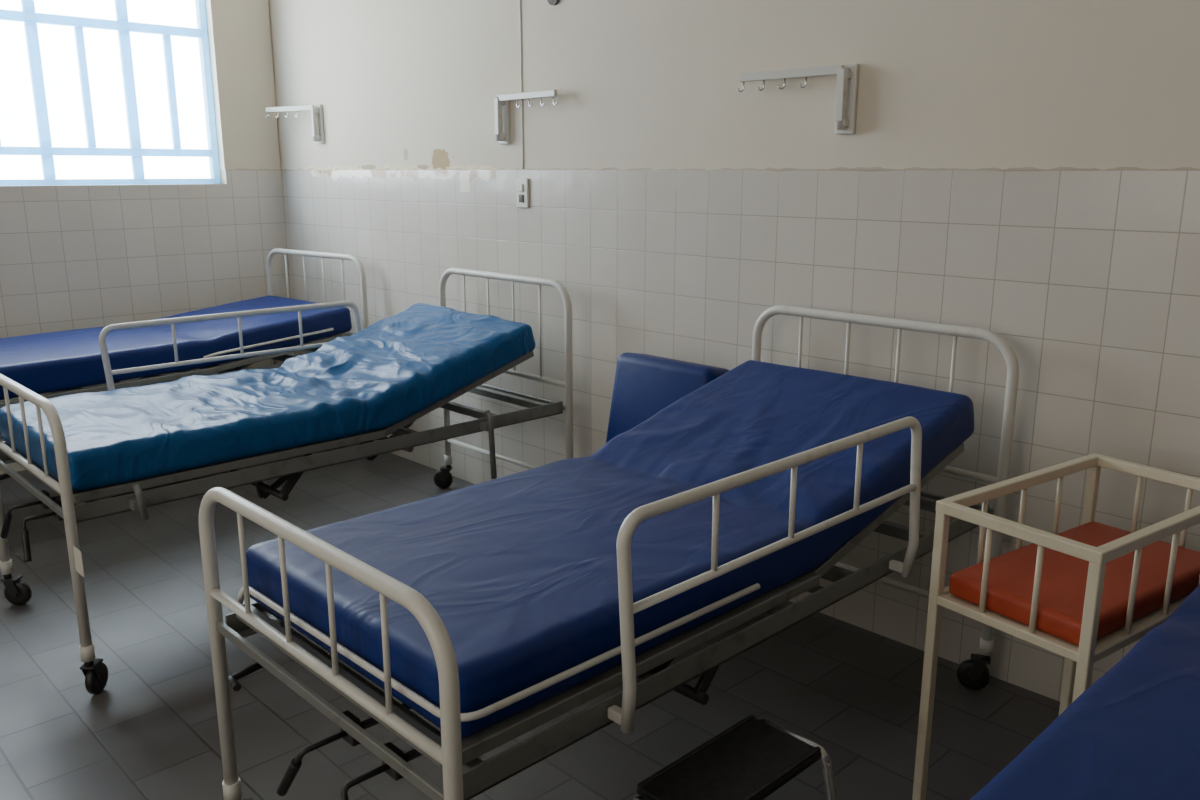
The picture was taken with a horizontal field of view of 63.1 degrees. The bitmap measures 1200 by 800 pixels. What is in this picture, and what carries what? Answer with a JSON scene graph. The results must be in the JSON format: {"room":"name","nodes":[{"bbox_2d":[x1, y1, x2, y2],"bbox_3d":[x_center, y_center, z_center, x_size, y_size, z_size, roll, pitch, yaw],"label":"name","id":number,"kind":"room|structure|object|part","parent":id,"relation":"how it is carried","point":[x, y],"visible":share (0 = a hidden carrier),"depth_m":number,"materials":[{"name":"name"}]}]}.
{"room":"hospital room","nodes":[
{"label":"hospital room","id":0,"kind":"room"},
{"bbox_2d":[0,0,294,473],"bbox_3d":[-3.786,-0.924,3.973,5.200,2.950,0.208,-12,18,-43],"label":"wall","id":1,"kind":"structure","parent":0,"point":[72,257],"depth_m":5.29,"materials":[{"name":"white tile"}]},
{"bbox_2d":[0,0,219,185],"bbox_3d":[-2.895,-1.645,4.682,2.070,1.210,0.050,-12,18,-43],"label":"window","id":2,"kind":"structure","parent":1,"relation":"in","point":[28,15],"depth_m":5.05,"materials":[{"name":"blue paint"}]},
{"bbox_2d":[0,443,1059,799],"bbox_3d":[-1.057,1.208,1.571,5.600,0.100,8.050,-12,18,-43],"label":"floor","id":3,"kind":"structure","parent":0,"point":[152,732],"depth_m":2.81,"materials":[{"name":"grey tile"}]},
{"bbox_2d":[0,248,373,444],"bbox_3d":[-2.178,-0.117,4.671,0.950,1.060,1.978,11,17,38],"label":"hospital bed","id":4,"kind":"object","parent":3,"relation":"on","point":[245,362],"visible":0.27,"depth_m":4.78,"materials":[{"name":"white metal"}]},
{"bbox_3d":[-2.141,-0.147,4.675,0.850,0.077,1.877,11,17,38],"label":"bed frame","id":5,"kind":"part","parent":4,"relation":"part of","materials":[{"name":"grey metal"}]},
{"bbox_2d":[0,295,351,399],"bbox_3d":[-2.136,-0.287,4.648,0.750,0.203,1.790,11,17,38],"label":"mattress","id":6,"kind":"object","parent":4,"relation":"on","point":[41,363],"visible":0.79,"depth_m":4.45,"materials":[{"name":"blue leather"}]},
{"bbox_3d":[-1.840,-0.245,5.026,0.738,0.169,0.726,11,17,38],"label":"backrest frame","id":7,"kind":"part","parent":4,"relation":"part of","materials":[{"name":"grey metal"}]},
{"bbox_3d":[-1.548,-0.343,5.368,0.897,0.940,0.038,11,17,38],"label":"headboard","id":8,"kind":"part","parent":4,"relation":"part of","materials":[{"name":"white metal"}]},
{"bbox_2d":[0,268,572,693],"bbox_3d":[-1.109,0.132,3.610,1.978,1.060,0.994,-12,18,-43],"label":"hospital bed","id":9,"kind":"object","parent":3,"relation":"on","point":[226,475],"visible":0.74,"depth_m":3.30,"materials":[{"name":"white metal"}]},
{"bbox_3d":[-1.755,0.367,2.964,0.138,0.113,0.057,-3,14,-12],"label":"crank handle","id":10,"kind":"part","parent":9,"relation":"part of","materials":[{"name":"metal"}]},
{"bbox_3d":[-1.638,0.397,2.851,0.052,0.118,0.133,4,14,18],"label":"crank handle","id":11,"kind":"part","parent":9,"relation":"part of","materials":[{"name":"metal"}]},
{"bbox_3d":[-1.766,0.307,3.019,0.038,0.750,0.897,-12,18,-43],"label":"footboard","id":12,"kind":"part","parent":9,"relation":"part of","materials":[{"name":"white metal"}]},
{"bbox_3d":[-1.399,-0.147,3.904,1.080,0.414,0.068,-12,18,-43],"label":"rail","id":13,"kind":"part","parent":9,"relation":"part of","materials":[{"name":"white metal"}]},
{"bbox_2d":[0,303,535,490],"bbox_3d":[-1.132,-0.089,3.554,1.717,0.318,0.796,-12,18,-43],"label":"mattress","id":14,"kind":"object","parent":9,"relation":"on","point":[400,365],"visible":0.98,"depth_m":3.35,"materials":[{"name":"blue plastic"}]},
{"bbox_3d":[-1.095,0.097,3.635,1.877,0.077,0.850,-12,18,-43],"label":"bed frame","id":15,"kind":"part","parent":9,"relation":"part of","materials":[{"name":"grey metal"}]},
{"bbox_3d":[-0.765,-0.056,3.926,0.704,0.304,0.738,-12,18,-43],"label":"backrest frame","id":16,"kind":"part","parent":9,"relation":"part of","materials":[{"name":"grey metal"}]},
{"bbox_3d":[-0.424,-0.082,4.258,0.038,0.940,0.897,-12,18,-43],"label":"headboard","id":17,"kind":"part","parent":9,"relation":"part of","materials":[{"name":"white metal"}]},
{"bbox_2d":[199,305,1018,799],"bbox_3d":[0.118,0.416,2.405,1.977,1.060,0.975,-12,18,-43],"label":"hospital bed","id":18,"kind":"object","parent":3,"relation":"on","point":[646,677],"visible":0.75,"depth_m":1.84,"materials":[{"name":"white metal"}]},
{"bbox_3d":[-0.509,0.655,1.740,0.138,0.113,0.057,-3,14,-12],"label":"crank handle","id":19,"kind":"part","parent":18,"relation":"part of","materials":[{"name":"metal"}]},
{"bbox_3d":[-0.520,0.595,1.795,0.038,0.750,0.897,-12,18,-43],"label":"footboard","id":20,"kind":"part","parent":18,"relation":"part of","materials":[{"name":"white metal"}]},
{"bbox_3d":[-0.393,0.684,1.627,0.052,0.118,0.133,4,14,18],"label":"crank handle","id":21,"kind":"part","parent":18,"relation":"part of","materials":[{"name":"metal"}]},
{"bbox_3d":[0.151,0.385,2.411,1.877,0.077,0.850,-12,18,-43],"label":"bed frame","id":22,"kind":"part","parent":18,"relation":"part of","materials":[{"name":"grey metal"}]},
{"bbox_2d":[246,360,973,737],"bbox_3d":[0.137,0.202,2.354,1.738,0.300,0.771,-12,18,-43],"label":"mattress","id":23,"kind":"object","parent":18,"relation":"on","point":[519,571],"visible":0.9,"depth_m":2.10,"materials":[{"name":"blue leather"}]},
{"bbox_3d":[0.378,0.303,1.989,1.010,0.414,0.068,-12,18,-43],"label":"rail","id":24,"kind":"part","parent":18,"relation":"part of","materials":[{"name":"white metal"}]},
{"bbox_3d":[0.822,0.206,3.034,0.038,0.940,0.897,-12,18,-43],"label":"headboard","id":25,"kind":"part","parent":18,"relation":"part of","materials":[{"name":"white metal"}]},
{"bbox_3d":[0.483,0.244,2.708,0.710,0.277,0.738,-12,18,-43],"label":"backrest frame","id":26,"kind":"part","parent":18,"relation":"part of","materials":[{"name":"grey metal"}]},
{"bbox_2d":[606,352,729,441],"bbox_3d":[0.093,0.313,3.268,0.594,0.864,0.435,-12,18,-43],"label":"chair","id":27,"kind":"object","parent":3,"relation":"on","point":[645,385],"visible":0.2,"depth_m":3.31,"materials":[{"name":"blue leather"}]},
{"bbox_2d":[631,715,837,799],"bbox_3d":[0.320,0.895,1.778,0.376,0.416,0.400,-12,18,-43],"label":"step stool","id":28,"kind":"object","parent":3,"relation":"on","point":[753,758],"visible":1,"depth_m":1.81,"materials":[{"name":"black rubber"}]},
{"bbox_2d":[912,453,1199,799],"bbox_3d":[1.056,0.598,2.170,0.618,0.812,0.354,-9,16,-34],"label":"baby bassinet","id":29,"kind":"object","parent":3,"relation":"on","point":[1079,660],"visible":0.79,"depth_m":2.00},
{"bbox_3d":[0.719,0.612,2.136,0.022,0.800,0.022,-9,16,-34],"label":"leg","id":30,"kind":"part","parent":29,"relation":"part of","materials":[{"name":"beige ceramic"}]},
{"bbox_2d":[935,453,1199,662],"bbox_3d":[1.056,0.314,2.103,0.618,0.227,0.354,-9,16,-34],"label":"basket","id":31,"kind":"object","parent":29,"relation":"on","point":[1090,649],"depth_m":1.97,"materials":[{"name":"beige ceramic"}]},
{"bbox_2d":[949,521,1199,645],"bbox_3d":[1.056,0.382,2.119,0.568,0.054,0.304,-9,16,-34],"label":"mattress","id":32,"kind":"object","parent":29,"relation":"on","point":[1063,583],"visible":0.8,"depth_m":2.04,"materials":[{"name":"orange leather"}]},
{"bbox_3d":[1.204,0.534,2.469,0.022,0.800,0.022,-9,16,-34],"label":"leg","id":33,"kind":"part","parent":29,"relation":"part of","materials":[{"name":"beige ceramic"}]},
{"bbox_3d":[0.908,0.674,1.873,0.022,0.800,0.022,-9,16,-34],"label":"leg","id":34,"kind":"part","parent":29,"relation":"part of","materials":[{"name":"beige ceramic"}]},
{"bbox_3d":[1.137,0.656,1.381,1.977,1.060,0.975,-12,18,-43],"label":"hospital bed","id":35,"kind":"object","parent":3,"relation":"on","visible":0},
{"bbox_2d":[970,584,1199,799],"bbox_3d":[1.172,0.512,1.361,1.781,0.152,0.797,-12,18,-43],"label":"mattress","id":36,"kind":"object","parent":35,"relation":"on","point":[1134,733],"visible":1,"depth_m":1.31,"materials":[{"name":"blue leather"}]},
{"bbox_2d":[268,0,1199,700],"bbox_3d":[0.888,-0.707,3.050,0.208,2.950,8.050,-12,18,-43],"label":"wall","id":37,"kind":"structure","parent":0,"point":[1025,172],"depth_m":3.15,"materials":[{"name":"white tile"}]},
{"bbox_2d":[266,104,324,143],"bbox_3d":[-1.670,-1.505,5.354,0.433,0.205,0.057,9,16,33],"label":"hook rack","id":38,"kind":"object","parent":37,"relation":"attached to","point":[317,123],"visible":1,"depth_m":5.25,"materials":[{"name":"white metal"}]},
{"bbox_3d":[-1.522,-1.482,5.254,0.050,0.205,0.065,-12,18,-43],"label":"wall plate","id":39,"kind":"part","parent":38,"relation":"part of","materials":[{"name":"white metal"}]},
{"bbox_2d":[519,0,523,168],"bbox_3d":[-0.325,-1.687,3.965,0.008,1.460,0.013,-12,18,-43],"label":"conduit","id":40,"kind":"object","parent":37,"relation":"attached to","point":[519,0],"visible":0.96,"depth_m":4.05,"materials":[{"name":"plastic"}]},
{"bbox_2d":[516,178,528,207],"bbox_3d":[-0.330,-0.876,4.139,0.018,0.122,0.078,-12,18,-43],"label":"light switch","id":41,"kind":"object","parent":37,"relation":"attached to","point":[522,184],"visible":1,"depth_m":4.13,"materials":[{"name":"plastic"}]},
{"bbox_2d":[494,89,557,143],"bbox_3d":[-0.298,-1.161,4.021,0.051,0.205,0.428,-12,18,-41],"label":"hook rack","id":42,"kind":"object","parent":37,"relation":"attached to","point":[502,101],"visible":1,"depth_m":4.12,"materials":[{"name":"white metal"}]},
{"bbox_3d":[-0.421,-1.192,4.151,0.050,0.205,0.065,-12,18,-43],"label":"wall plate","id":43,"kind":"part","parent":42,"relation":"part of","materials":[{"name":"white metal"}]},
{"bbox_2d":[547,0,559,4],"bbox_3d":[-0.194,-1.581,3.820,0.045,0.070,0.070,-12,18,-43],"label":"outlet","id":44,"kind":"object","parent":37,"relation":"attached to","point":[551,2],"visible":1,"depth_m":3.83,"materials":[{"name":"grey plastic"}]},
{"bbox_2d":[737,63,858,133],"bbox_3d":[0.616,-0.945,3.104,0.053,0.205,0.427,-12,18,-43],"label":"hook rack","id":45,"kind":"object","parent":37,"relation":"attached to","point":[847,74],"visible":1,"depth_m":2.98,"materials":[{"name":"white metal"}]},
{"bbox_3d":[0.743,-0.916,2.978,0.050,0.205,0.065,-12,18,-43],"label":"wall plate","id":46,"kind":"part","parent":45,"relation":"part of","materials":[{"name":"white metal"}]}
]}

